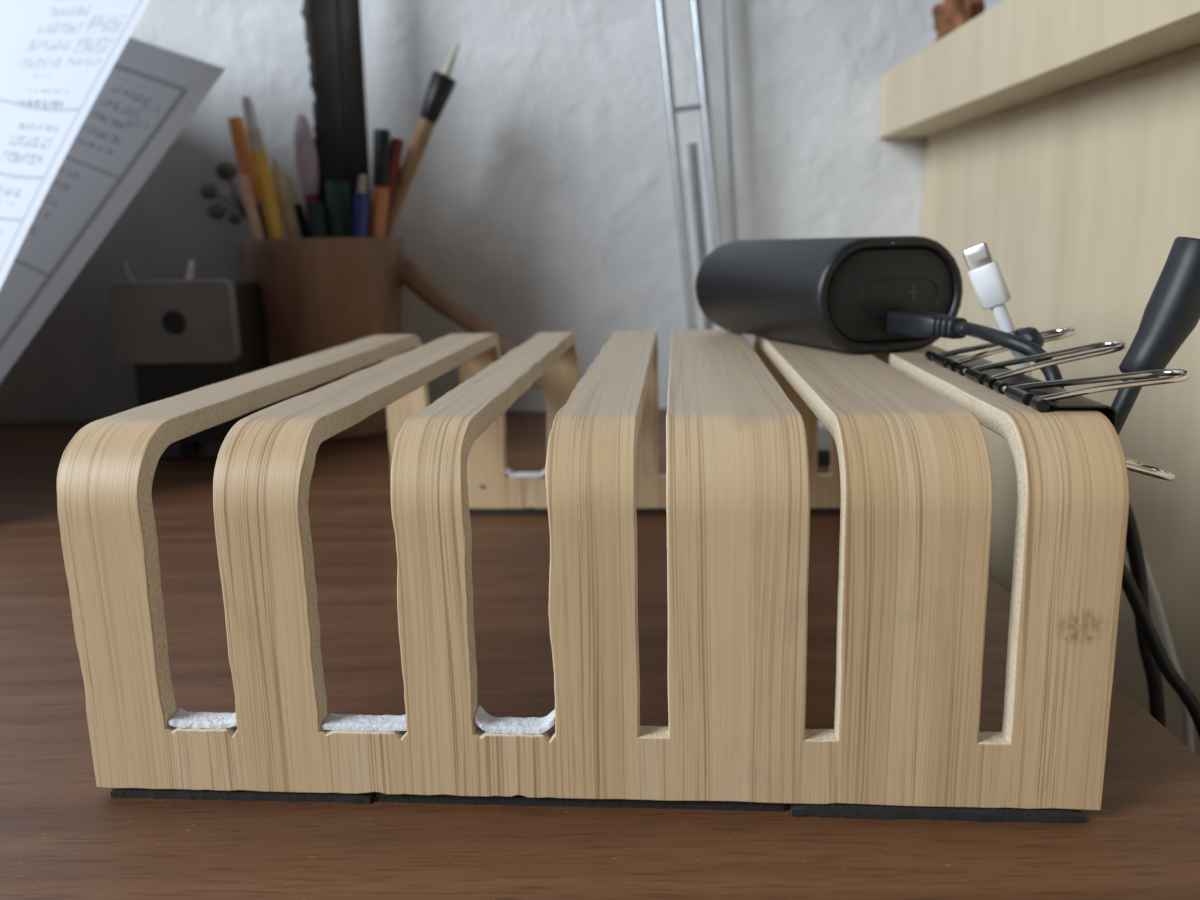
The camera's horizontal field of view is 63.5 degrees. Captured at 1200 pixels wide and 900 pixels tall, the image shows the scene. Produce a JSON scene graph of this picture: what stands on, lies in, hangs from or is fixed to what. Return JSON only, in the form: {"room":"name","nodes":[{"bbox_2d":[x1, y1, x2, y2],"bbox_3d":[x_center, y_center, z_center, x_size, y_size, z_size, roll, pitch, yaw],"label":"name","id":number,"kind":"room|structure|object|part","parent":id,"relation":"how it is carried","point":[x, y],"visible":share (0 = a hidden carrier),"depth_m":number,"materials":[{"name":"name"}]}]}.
{"room":"home office","nodes":[
{"label":"home office","id":0,"kind":"room"},
{"bbox_2d":[0,0,1002,421],"bbox_3d":[-0.514,-0.459,0.650,3.600,2.320,0.100,-1,12,1],"label":"wall","id":1,"kind":"structure","parent":0,"point":[540,197],"depth_m":0.65,"materials":[{"name":"white paint"}]},
{"bbox_3d":[-0.496,0.927,-0.175,3.600,0.050,2.090,-1,12,1],"label":"floor","id":2,"kind":"structure","parent":0,"visible":0},
{"bbox_2d":[0,408,1199,899],"bbox_3d":[-0.554,0.438,0.283,1.392,0.720,0.990,-1,12,1],"label":"desk","id":3,"kind":"object","parent":2,"relation":"on","point":[63,836],"visible":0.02,"depth_m":0.20,"materials":[{"name":"brown wood"}]},
{"bbox_2d":[0,0,149,288],"bbox_3d":[-0.302,-0.118,0.461,0.188,0.280,0.146,7,15,34],"label":"paper sheet","id":4,"kind":"object","parent":3,"relation":"on","point":[57,56],"visible":1,"depth_m":0.44,"materials":[{"name":"white paper"}]},
{"bbox_2d":[0,37,224,381],"bbox_3d":[-0.374,-0.136,0.527,0.317,0.292,0.154,4,13,24],"label":"paper sheet","id":5,"kind":"object","parent":3,"relation":"on","point":[151,92],"visible":0.5,"depth_m":0.51,"materials":[{"name":"white paper"}]},
{"bbox_2d":[110,260,273,458],"bbox_3d":[-0.226,-0.053,0.558,0.065,0.111,0.081,-1,12,1],"label":"pencil sharpener","id":6,"kind":"object","parent":3,"relation":"on","point":[179,337],"visible":0.77,"depth_m":0.52,"materials":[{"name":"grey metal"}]},
{"bbox_3d":[-0.250,-0.093,0.514,0.007,0.013,0.005,-5,13,-18],"label":"pinch lever","id":7,"kind":"part","parent":6,"relation":"part of","materials":[{"name":"grey metal"}]},
{"bbox_3d":[-0.227,-0.068,0.519,0.065,0.044,0.006,-1,12,1],"label":"plate","id":8,"kind":"part","parent":6,"relation":"part of","materials":[{"name":"grey metal"}]},
{"bbox_3d":[-0.217,-0.094,0.513,0.007,0.013,0.005,3,13,19],"label":"pinch lever","id":9,"kind":"part","parent":6,"relation":"part of","materials":[{"name":"metal"}]},
{"bbox_3d":[-0.232,-0.001,0.547,0.009,0.009,0.007,-1,12,1],"label":"clamp knob","id":10,"kind":"part","parent":6,"relation":"part of","materials":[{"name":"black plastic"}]},
{"bbox_2d":[236,237,543,440],"bbox_3d":[-0.129,-0.074,0.621,0.190,0.122,0.101,-1,12,1],"label":"pencil cup","id":11,"kind":"object","parent":3,"relation":"on","point":[320,294],"visible":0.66,"depth_m":0.58,"materials":[{"name":"brown wood"}]},
{"bbox_2d":[200,159,267,231],"bbox_3d":[-0.223,-0.104,0.631,0.058,0.164,0.016,-4,12,-12],"label":"sprig","id":12,"kind":"object","parent":11,"relation":"in","point":[225,169],"visible":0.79,"depth_m":0.61,"materials":[{"name":"grey plant"}]},
{"bbox_3d":[-0.214,-0.094,0.636,0.041,0.142,0.007,-2,12,-3],"label":"stem","id":13,"kind":"part","parent":12,"relation":"part of","materials":[{"name":"plant"}]},
{"bbox_2d":[228,117,268,238],"bbox_3d":[-0.202,-0.108,0.595,0.034,0.183,0.009,-1,12,1],"label":"pen","id":14,"kind":"object","parent":11,"relation":"in","point":[236,125],"visible":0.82,"depth_m":0.58,"materials":[{"name":"orange plastic"}]},
{"bbox_2d":[237,174,265,239],"bbox_3d":[-0.196,-0.090,0.589,0.032,0.150,0.007,-3,12,-8],"label":"pencil","id":15,"kind":"object","parent":11,"relation":"in","point":[243,180],"visible":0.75,"depth_m":0.57,"materials":[{"name":"pink paint"}]},
{"bbox_2d":[242,96,285,238],"bbox_3d":[-0.190,-0.111,0.584,0.033,0.193,0.009,-1,12,1],"label":"pencil","id":16,"kind":"object","parent":11,"relation":"in","point":[259,157],"visible":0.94,"depth_m":0.57,"materials":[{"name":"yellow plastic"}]},
{"bbox_2d":[272,159,301,238],"bbox_3d":[-0.180,-0.098,0.602,0.034,0.159,0.009,-1,12,1],"label":"pencil","id":17,"kind":"object","parent":11,"relation":"in","point":[283,194],"visible":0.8,"depth_m":0.59,"materials":[{"name":"beige wood"}]},
{"bbox_3d":[-0.178,-0.085,0.604,0.031,0.133,0.009,-1,12,1],"label":"handle","id":18,"kind":"part","parent":17,"relation":"part of","materials":[{"name":"beige wood"}]},
{"bbox_2d":[286,175,310,237],"bbox_3d":[-0.172,-0.095,0.608,0.037,0.150,0.007,0,12,8],"label":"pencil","id":19,"kind":"object","parent":11,"relation":"in","point":[301,218],"visible":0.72,"depth_m":0.60,"materials":[{"name":"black wood"}]},
{"bbox_2d":[294,113,318,226],"bbox_3d":[-0.179,-0.114,0.611,0.014,0.186,0.014,9,15,39],"label":"brush","id":20,"kind":"object","parent":11,"relation":"in","point":[306,160],"visible":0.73,"depth_m":0.59,"materials":[{"name":"purple plastic"}]},
{"bbox_2d":[306,201,327,237],"bbox_3d":[-0.167,-0.085,0.602,0.020,0.133,0.010,-13,16,-43],"label":"marker","id":21,"kind":"object","parent":11,"relation":"in","point":[315,210],"visible":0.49,"depth_m":0.58,"materials":[{"name":"teal plastic"}]},
{"bbox_2d":[301,0,370,236],"bbox_3d":[-0.162,-0.186,0.607,0.036,0.330,0.008,-6,13,-20],"label":"feather","id":22,"kind":"object","parent":11,"relation":"in","point":[333,29],"visible":0.67,"depth_m":0.60,"materials":[{"name":"black"}]},
{"bbox_2d":[326,181,350,237],"bbox_3d":[-0.161,-0.093,0.607,0.018,0.145,0.014,-1,12,1],"label":"marker","id":23,"kind":"object","parent":11,"relation":"in","point":[337,192],"visible":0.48,"depth_m":0.59,"materials":[{"name":"green plastic"}]},
{"bbox_2d":[352,174,368,236],"bbox_3d":[-0.151,-0.092,0.595,0.027,0.148,0.009,-1,12,1],"label":"pen","id":24,"kind":"object","parent":11,"relation":"in","point":[361,200],"visible":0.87,"depth_m":0.58,"materials":[{"name":"blue plastic"}]},
{"bbox_2d":[369,186,388,236],"bbox_3d":[-0.142,-0.090,0.603,0.031,0.142,0.010,-1,12,1],"label":"pencil","id":25,"kind":"object","parent":11,"relation":"in","point":[380,195],"visible":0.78,"depth_m":0.59,"materials":[{"name":"orange paint"}]},
{"bbox_2d":[372,129,389,236],"bbox_3d":[-0.139,-0.109,0.609,0.026,0.176,0.010,-1,12,1],"label":"pen","id":26,"kind":"object","parent":11,"relation":"in","point":[381,137],"visible":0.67,"depth_m":0.59,"materials":[{"name":"black plastic"}]},
{"bbox_2d":[387,137,403,236],"bbox_3d":[-0.144,-0.109,0.618,0.048,0.172,0.008,-2,12,-3],"label":"pencil","id":27,"kind":"object","parent":11,"relation":"in","point":[396,145],"visible":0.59,"depth_m":0.60,"materials":[{"name":"red wood"}]},
{"bbox_2d":[388,41,458,236],"bbox_3d":[-0.139,-0.137,0.617,0.111,0.228,0.016,-1,12,1],"label":"brush","id":28,"kind":"object","parent":11,"relation":"in","point":[441,86],"visible":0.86,"depth_m":0.60,"materials":[{"name":"beige wood"}]},
{"bbox_3d":[-0.147,-0.115,0.621,0.094,0.185,0.010,-1,12,1],"label":"handle","id":29,"kind":"part","parent":28,"relation":"part of","materials":[{"name":"beige wood"}]},
{"bbox_3d":[-0.081,-0.080,0.616,0.094,0.087,0.020,-1,12,1],"label":"branch handle","id":30,"kind":"part","parent":11,"relation":"part of","materials":[{"name":"brown wood"}]},
{"bbox_2d":[56,329,1128,822],"bbox_3d":[0.003,0.011,0.303,0.208,0.080,0.230,0,12,5],"label":"rack","id":31,"kind":"object","parent":3,"relation":"on","point":[909,482],"visible":0.95,"depth_m":0.19,"materials":[{"name":"beige wood"}]},
{"bbox_3d":[-0.004,0.064,0.201,0.208,0.014,0.005,0,12,5],"label":"rail","id":32,"kind":"part","parent":31,"relation":"part of","materials":[{"name":"brown wood"}]},
{"bbox_3d":[0.013,0.018,0.419,0.208,0.014,0.005,0,12,5],"label":"rail","id":33,"kind":"part","parent":31,"relation":"part of","materials":[{"name":"brown wood"}]},
{"bbox_2d":[695,236,962,353],"bbox_3d":[0.073,-0.056,0.335,0.051,0.034,0.098,-5,12,-17],"label":"bank","id":34,"kind":"object","parent":31,"relation":"on","point":[839,294],"visible":0.96,"depth_m":0.29,"materials":[{"name":"black plastic"}]},
{"bbox_2d":[925,327,1076,371],"bbox_3d":[0.110,-0.022,0.262,0.036,0.021,0.027,0,12,5],"label":"binder clip","id":35,"kind":"object","parent":31,"relation":"attached to","point":[951,359],"visible":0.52,"depth_m":0.26,"materials":[{"name":"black metal"}]},
{"bbox_2d":[962,242,1193,751],"bbox_3d":[0.168,0.344,0.388,0.075,0.839,0.146,4,13,24],"label":"cable","id":36,"kind":"object","parent":35,"relation":"hanging from","point":[989,284],"visible":0.55,"depth_m":0.25,"materials":[{"name":"white plastic"}]},
{"bbox_3d":[0.172,0.355,0.393,0.068,0.816,0.142,3,13,20],"label":"cord","id":37,"kind":"part","parent":36,"relation":"part of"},
{"bbox_2d":[955,340,1128,389],"bbox_3d":[0.107,-0.016,0.232,0.036,0.020,0.027,0,12,4],"label":"binder clip","id":38,"kind":"object","parent":31,"relation":"attached to","point":[986,375],"visible":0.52,"depth_m":0.23,"materials":[{"name":"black metal"}]},
{"bbox_2d":[886,310,1199,738],"bbox_3d":[0.161,0.373,0.301,0.087,0.819,0.182,-5,12,-15],"label":"charging cable","id":39,"kind":"object","parent":38,"relation":"hanging from","point":[914,323],"visible":0.74,"depth_m":0.27,"materials":[{"name":"black rubber"}]},
{"bbox_2d":[1015,327,1043,347],"bbox_3d":[0.112,-0.029,0.254,0.007,0.007,0.010,-1,12,1],"label":"wrap","id":40,"kind":"object","parent":39,"relation":"attached to","point":[1032,334],"visible":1,"depth_m":0.25,"materials":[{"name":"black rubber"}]},
{"bbox_2d":[993,369,1191,480],"bbox_3d":[0.104,-0.005,0.204,0.035,0.023,0.027,0,12,5],"label":"binder clip","id":41,"kind":"object","parent":31,"relation":"attached to","point":[1037,395],"visible":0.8,"depth_m":0.20,"materials":[{"name":"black metal"}]},
{"bbox_3d":[0.104,-0.014,0.202,0.034,0.006,0.026,0,12,5],"label":"handle","id":42,"kind":"part","parent":41,"relation":"part of","materials":[{"name":"silver metal"}]},
{"bbox_3d":[0.104,0.001,0.205,0.033,0.011,0.026,0,12,5],"label":"handle","id":43,"kind":"part","parent":41,"relation":"part of","materials":[{"name":"silver metal"}]},
{"bbox_2d":[655,0,743,335],"bbox_3d":[0.058,-0.230,0.614,0.077,0.421,0.020,-1,12,1],"label":"metal stand","id":44,"kind":"object","parent":3,"relation":"on","point":[704,106],"visible":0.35,"depth_m":0.62,"materials":[{"name":"metal"}]},
{"bbox_3d":[0.069,-0.111,0.640,0.022,0.176,0.006,-1,12,1],"label":"rod","id":45,"kind":"part","parent":44,"relation":"part of","materials":[{"name":"grey metal"}]},
{"bbox_3d":[0.082,-0.232,0.622,0.031,0.420,0.003,-1,12,1],"label":"thin rod","id":46,"kind":"part","parent":44,"relation":"part of","materials":[{"name":"metal"}]},
{"bbox_2d":[817,421,830,465],"bbox_3d":[0.115,-0.005,0.511,0.030,0.021,0.030,-1,12,1],"label":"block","id":47,"kind":"object","parent":3,"relation":"on","point":[824,437],"visible":0.03,"depth_m":0.50,"materials":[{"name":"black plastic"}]},
{"bbox_2d":[878,0,1199,756],"bbox_3d":[0.469,0.325,0.174,0.556,0.938,1.139,-1,12,1],"label":"wooden shelf","id":48,"kind":"object","parent":2,"relation":"on","point":[1062,138],"visible":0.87,"depth_m":0.41,"materials":[{"name":"beige wood"}]},
{"bbox_2d":[932,0,984,41],"bbox_3d":[0.224,-0.263,0.602,0.032,0.047,0.026,-4,12,-14],"label":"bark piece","id":49,"kind":"object","parent":48,"relation":"on","point":[950,15],"visible":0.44,"depth_m":0.59,"materials":[{"name":"brown wood"}]},
{"bbox_2d":[1111,237,1199,727],"bbox_3d":[0.140,0.363,0.300,0.039,0.839,0.133,3,13,22],"label":"cable","id":50,"kind":"object","parent":2,"relation":"on","point":[1171,313],"visible":0.48,"depth_m":0.22,"materials":[{"name":"black plastic"}]},
{"bbox_3d":[0.141,0.378,0.303,0.038,0.810,0.133,3,13,22],"label":"cord","id":51,"kind":"part","parent":50,"relation":"part of","materials":[{"name":"black rubber"}]}
]}

